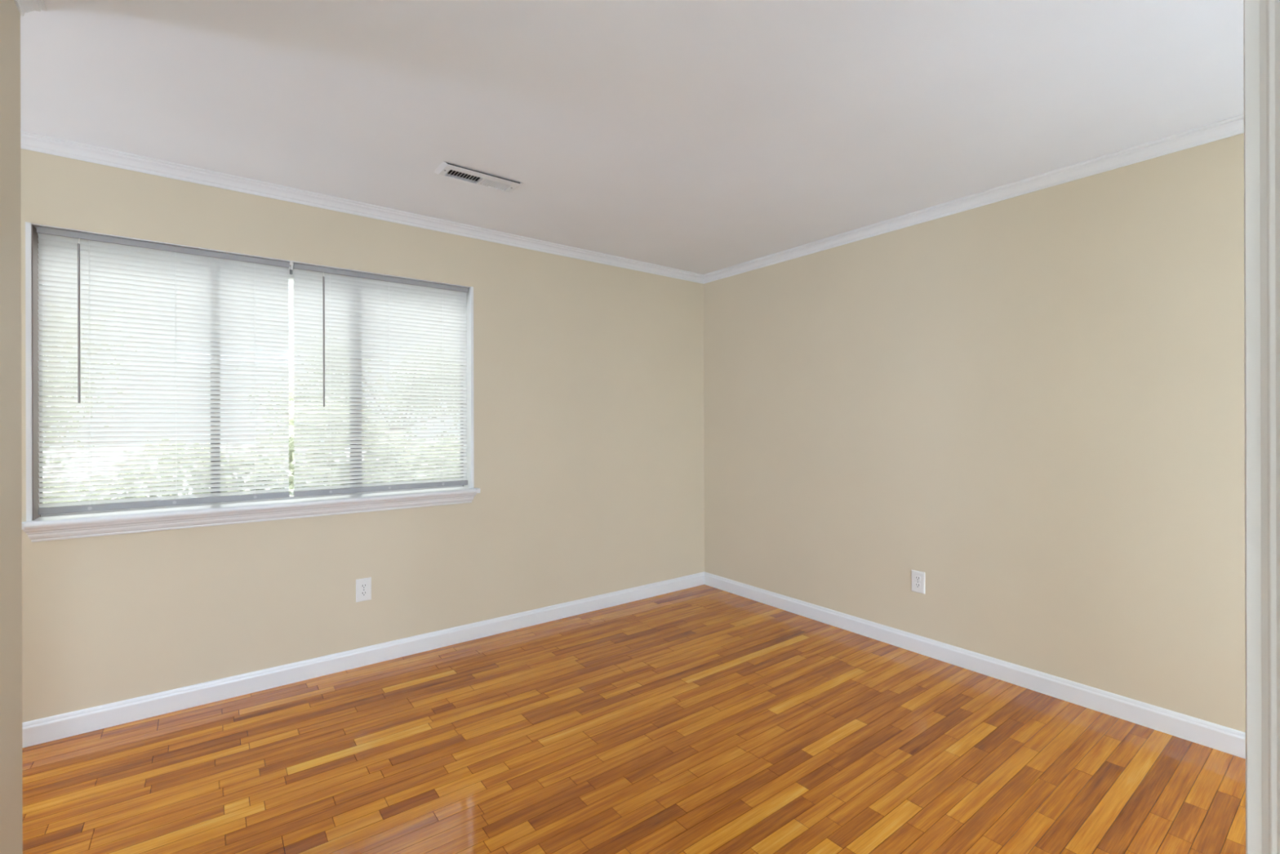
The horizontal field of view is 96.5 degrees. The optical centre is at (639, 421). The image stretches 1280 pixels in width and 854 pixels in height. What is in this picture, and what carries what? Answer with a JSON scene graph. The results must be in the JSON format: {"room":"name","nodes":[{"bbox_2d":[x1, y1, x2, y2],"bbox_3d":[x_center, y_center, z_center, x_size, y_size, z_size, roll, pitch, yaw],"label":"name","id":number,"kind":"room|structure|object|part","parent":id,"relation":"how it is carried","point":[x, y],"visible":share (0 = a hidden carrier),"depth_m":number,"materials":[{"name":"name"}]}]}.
{"room":"empty bedroom","nodes":[
{"label":"empty bedroom","id":0,"kind":"room"},
{"bbox_2d":[0,0,22,853],"bbox_3d":[0.468,0.065,-3.712,2.971,2.440,10.918,0,0,-37],"label":"wall","id":1,"kind":"structure","parent":0,"point":[11,483],"depth_m":1.44,"materials":[{"name":"beige paint"}]},
{"bbox_2d":[13,0,47,16],"bbox_3d":[0.202,-1.126,-3.232,2.894,0.057,12.000,0,0,-37],"label":"trim","id":2,"kind":"structure","parent":1,"relation":"attached to","point":[23,6],"depth_m":1.54,"materials":[{"name":"white paint"}]},
{"bbox_2d":[20,148,704,722],"bbox_3d":[-2.091,0.032,2.675,6.640,2.560,0.180,0,0,-37],"label":"wall","id":3,"kind":"structure","parent":0,"point":[588,375],"depth_m":3.23,"materials":[{"name":"beige paint"}]},
{"bbox_2d":[22,222,479,542],"bbox_3d":[-1.764,-0.161,2.895,1.890,1.281,0.227,0,0,-37],"label":"window","id":4,"kind":"structure","parent":3,"relation":"in","point":[42,527],"depth_m":2.60,"materials":[{"name":"white paint"}]},
{"bbox_3d":[-2.531,-0.182,2.412,0.004,1.159,0.045,0,0,-37],"label":"frame","id":5,"kind":"part","parent":4,"relation":"part of","materials":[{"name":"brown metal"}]},
{"bbox_2d":[36,226,289,515],"bbox_3d":[-2.099,-0.209,2.585,0.878,1.172,0.046,0,0,-37],"label":"window blind","id":6,"kind":"object","parent":4,"relation":"attached to","point":[132,277],"visible":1,"depth_m":2.55,"materials":[{"name":"white plastic"}]},
{"bbox_3d":[-2.332,-0.210,2.421,0.001,1.122,0.022,0,0,-37],"label":"ladder cord","id":7,"kind":"part","parent":6,"relation":"part of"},
{"bbox_3d":[-2.104,0.363,2.594,0.876,0.028,0.025,0,0,-37],"label":"rail","id":8,"kind":"part","parent":6,"relation":"part of","materials":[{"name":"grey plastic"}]},
{"bbox_3d":[-2.107,-0.210,2.592,0.001,1.122,0.022,0,0,-37],"label":"ladder cord","id":9,"kind":"part","parent":6,"relation":"part of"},
{"bbox_3d":[-1.870,-0.211,2.772,0.001,1.122,0.022,0,0,-37],"label":"ladder cord","id":10,"kind":"part","parent":6,"relation":"part of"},
{"bbox_3d":[-1.762,0.409,2.895,1.890,0.028,0.227,0,0,-37],"label":"sill","id":11,"kind":"part","parent":4,"relation":"part of","materials":[{"name":"white paint"}]},
{"bbox_2d":[288,262,293,274],"bbox_3d":[-1.748,-0.767,2.860,0.016,0.062,0.040,0,0,-37],"label":"bracket","id":12,"kind":"object","parent":4,"relation":"attached to","point":[291,264],"visible":1,"depth_m":2.85,"materials":[{"name":"white plastic"}]},
{"bbox_3d":[-1.748,-0.778,2.860,0.016,0.040,0.040,0,0,-37],"label":"bracket plate","id":13,"kind":"part","parent":12,"relation":"part of","materials":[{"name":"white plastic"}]},
{"bbox_2d":[293,262,467,497],"bbox_3d":[-1.381,-0.211,3.132,0.892,1.172,0.046,0,0,-37],"label":"window blind","id":14,"kind":"object","parent":4,"relation":"attached to","point":[321,290],"visible":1,"depth_m":3.11,"materials":[{"name":"white plastic"}]},
{"bbox_3d":[-1.612,-0.212,2.969,0.001,1.122,0.022,0,0,-37],"label":"ladder cord","id":15,"kind":"part","parent":14,"relation":"part of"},
{"bbox_3d":[-1.386,0.361,3.141,0.890,0.028,0.025,0,0,-37],"label":"rail","id":16,"kind":"part","parent":14,"relation":"part of","materials":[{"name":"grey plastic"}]},
{"bbox_3d":[-1.151,-0.213,3.320,0.001,1.122,0.022,0,0,-37],"label":"ladder cord","id":17,"kind":"part","parent":14,"relation":"part of","materials":[{"name":"white fabric"}]},
{"bbox_3d":[-1.095,-0.186,3.507,0.004,1.159,0.045,0,0,-37],"label":"frame","id":18,"kind":"part","parent":4,"relation":"part of","materials":[{"name":"white metal"}]},
{"bbox_2d":[20,130,703,284],"bbox_3d":[-2.027,-1.120,2.586,6.400,0.057,0.044,0,0,-37],"label":"trim","id":19,"kind":"structure","parent":3,"relation":"attached to","point":[28,140],"depth_m":2.86,"materials":[{"name":"white paint"}]},
{"bbox_2d":[22,571,704,747],"bbox_3d":[-2.029,1.244,2.598,6.400,0.095,0.014,0,0,-37],"label":"baseboard","id":20,"kind":"structure","parent":3,"relation":"attached to","point":[54,727],"depth_m":2.87,"materials":[{"name":"white paint"}]},
{"bbox_2d":[355,577,371,602],"bbox_3d":[-1.466,0.890,3.031,0.075,0.120,0.008,0,0,-37],"label":"power outlet","id":21,"kind":"object","parent":3,"relation":"attached to","point":[363,586],"visible":1,"depth_m":3.03,"materials":[{"name":"white plastic"}]},
{"bbox_2d":[360,590,367,596],"bbox_3d":[-1.465,0.909,3.029,0.031,0.027,0.002,0,0,-37],"label":"receptacle","id":22,"kind":"object","parent":21,"relation":"attached to","point":[363,593],"depth_m":3.03,"materials":[{"name":"white plastic"}]},
{"bbox_2d":[360,582,367,588],"bbox_3d":[-1.465,0.871,3.029,0.031,0.027,0.002,0,0,-37],"label":"receptacle","id":23,"kind":"object","parent":21,"relation":"attached to","point":[363,585],"depth_m":3.03,"materials":[{"name":"white plastic"}]},
{"bbox_2d":[20,0,1244,275],"bbox_3d":[1.596,-1.208,-2.170,6.640,0.100,12.000,0,0,-37],"label":"ceiling","id":24,"kind":"structure","parent":0,"point":[703,137],"depth_m":2.03,"materials":[{"name":"white paint"}]},
{"bbox_2d":[434,161,523,192],"bbox_3d":[-0.756,-1.226,2.690,0.381,0.170,0.138,0,0,-37],"label":"ceiling vent","id":25,"kind":"object","parent":24,"relation":"in","point":[445,169],"visible":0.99,"depth_m":2.69,"materials":[{"name":"white metal"}]},
{"bbox_2d":[22,584,1245,853],"bbox_3d":[-0.997,1.329,1.243,6.640,0.080,3.420,0,0,-37],"label":"floor","id":26,"kind":"structure","parent":0,"point":[699,715],"depth_m":2.17,"materials":[{"name":"brown wood"}]},
{"bbox_2d":[703,133,1245,732],"bbox_3d":[1.629,0.022,3.171,0.120,2.560,3.540,0,0,-37],"label":"wall","id":27,"kind":"structure","parent":0,"point":[1030,405],"depth_m":2.77,"materials":[{"name":"beige paint"}]},
{"bbox_2d":[911,569,924,594],"bbox_3d":[1.547,0.889,3.177,0.008,0.120,0.075,0,0,-37],"label":"power outlet","id":28,"kind":"object","parent":27,"relation":"attached to","point":[917,577],"visible":1,"depth_m":3.17,"materials":[{"name":"white plastic"}]},
{"bbox_2d":[915,582,920,587],"bbox_3d":[1.545,0.908,3.175,0.002,0.027,0.031,0,0,-37],"label":"receptacle","id":29,"kind":"object","parent":28,"relation":"attached to","point":[917,584],"depth_m":3.17,"materials":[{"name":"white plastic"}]},
{"bbox_2d":[915,575,920,581],"bbox_3d":[1.545,0.869,3.175,0.002,0.027,0.031,0,0,-37],"label":"receptacle","id":30,"kind":"object","parent":28,"relation":"attached to","point":[917,578],"depth_m":3.17,"materials":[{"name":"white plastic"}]},
{"bbox_3d":[0.852,0.064,0.683,0.138,2.440,0.127,0,0,-37],"label":"wall","id":31,"kind":"structure","parent":0,"visible":0},
{"bbox_2d":[1243,0,1279,853],"bbox_3d":[0.801,0.064,0.655,0.082,2.440,0.143,0,0,-37],"label":"trim","id":32,"kind":"structure","parent":31,"relation":"attached to","point":[1261,18],"depth_m":0.68,"materials":[{"name":"white paint"}]},
{"bbox_3d":[5.265,0.012,-1.602,0.120,2.560,8.460,0,0,-37],"label":"wall","id":33,"kind":"structure","parent":0,"visible":0},
{"bbox_2d":[703,114,1244,284],"bbox_3d":[4.124,-1.137,-0.244,0.044,0.057,12.000,0,0,-37],"label":"trim","id":34,"kind":"structure","parent":33,"relation":"attached to","point":[1234,126],"depth_m":2.76,"materials":[{"name":"white paint"}]},
{"bbox_2d":[704,571,1245,758],"bbox_3d":[4.143,1.228,-0.235,0.014,0.095,12.000,0,0,-37],"label":"baseboard","id":35,"kind":"structure","parent":33,"relation":"attached to","point":[1214,735],"depth_m":2.77,"materials":[{"name":"white paint"}]},
{"label":"outside","id":36,"kind":"structure","parent":0,"visible":0},
{"bbox_2d":[43,442,431,500],"bbox_3d":[-21.688,1.971,25.437,50.000,0.050,59.850,0,0,-37],"label":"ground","id":37,"kind":"structure","parent":36,"point":[427,442],"depth_m":26.01,"materials":[{"name":"plant"}]},
{"bbox_2d":[42,306,137,477],"bbox_3d":[-6.511,0.254,5.354,3.504,3.536,3.681,0,0,13],"label":"leafy tree","id":38,"kind":"object","parent":37,"relation":"on","point":[69,307],"visible":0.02,"depth_m":6.18,"materials":[{"name":"green plant"}]},
{"bbox_2d":[43,396,460,506],"bbox_3d":[-2.755,0.849,5.128,12.720,2.190,1.802,0,0,-37],"label":"hedge","id":39,"kind":"object","parent":37,"relation":"on","point":[291,425],"visible":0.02,"depth_m":4.74,"materials":[{"name":"green plant"}]},
{"bbox_2d":[240,336,460,491],"bbox_3d":[-4.039,0.171,9.198,4.105,3.775,3.512,0,0,-37],"label":"leafy tree","id":40,"kind":"object","parent":37,"relation":"on","point":[291,393],"visible":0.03,"depth_m":8.74,"materials":[{"name":"green plant"}]}
]}

